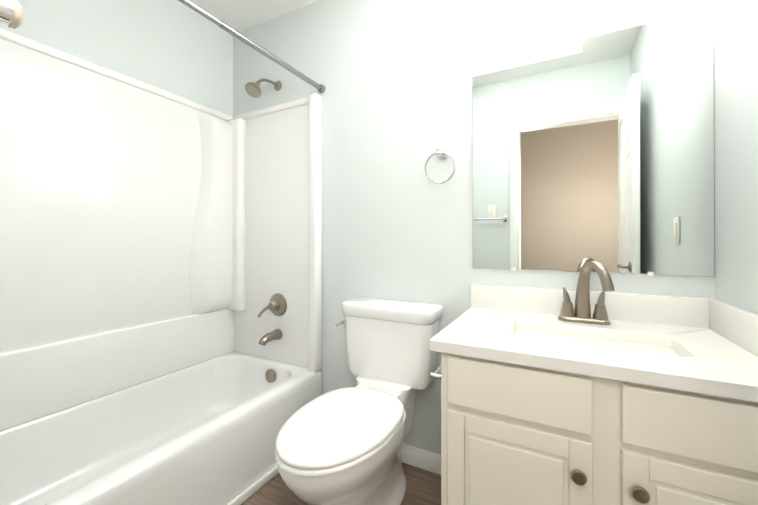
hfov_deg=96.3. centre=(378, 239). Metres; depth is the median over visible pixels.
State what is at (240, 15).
ceiling
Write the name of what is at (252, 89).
shower head
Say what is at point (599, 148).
mirror
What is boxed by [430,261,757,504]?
bathroom vanity
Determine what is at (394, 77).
wall
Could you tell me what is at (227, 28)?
shower curtain rod
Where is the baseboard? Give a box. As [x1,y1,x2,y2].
[402,444,440,474]
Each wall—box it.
[0,0,232,115]
[233,0,714,454]
[714,0,757,313]
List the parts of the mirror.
clip frame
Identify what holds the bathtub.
on the floor
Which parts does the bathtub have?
trim handle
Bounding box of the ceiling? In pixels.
[190,0,317,31]
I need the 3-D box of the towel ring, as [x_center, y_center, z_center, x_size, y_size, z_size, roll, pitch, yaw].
[0.283,-0.337,1.547,0.144,0.170,0.063,0,0,28]
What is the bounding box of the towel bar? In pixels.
[0,0,23,28]
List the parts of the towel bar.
towel bar cap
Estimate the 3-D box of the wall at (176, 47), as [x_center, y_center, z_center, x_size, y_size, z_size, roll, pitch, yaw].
[-1.398,-0.135,1.547,0.115,2.440,1.635,0,0,28]
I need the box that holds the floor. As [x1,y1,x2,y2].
[241,462,440,504]
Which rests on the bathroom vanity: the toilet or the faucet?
the faucet
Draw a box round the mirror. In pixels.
[472,7,713,276]
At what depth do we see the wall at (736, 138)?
1.00 m
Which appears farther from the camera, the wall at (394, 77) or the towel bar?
the wall at (394, 77)
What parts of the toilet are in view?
seat, handle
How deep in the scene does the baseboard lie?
1.60 m
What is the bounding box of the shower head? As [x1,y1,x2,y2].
[245,78,281,97]
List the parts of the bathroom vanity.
paper handle, door, knob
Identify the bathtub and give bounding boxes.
[0,27,321,504]
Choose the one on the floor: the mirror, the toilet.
the toilet
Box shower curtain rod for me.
[178,0,325,93]
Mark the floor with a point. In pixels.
(423, 486)
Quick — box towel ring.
[425,148,455,183]
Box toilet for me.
[275,297,442,504]
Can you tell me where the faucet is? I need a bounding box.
[558,261,614,324]

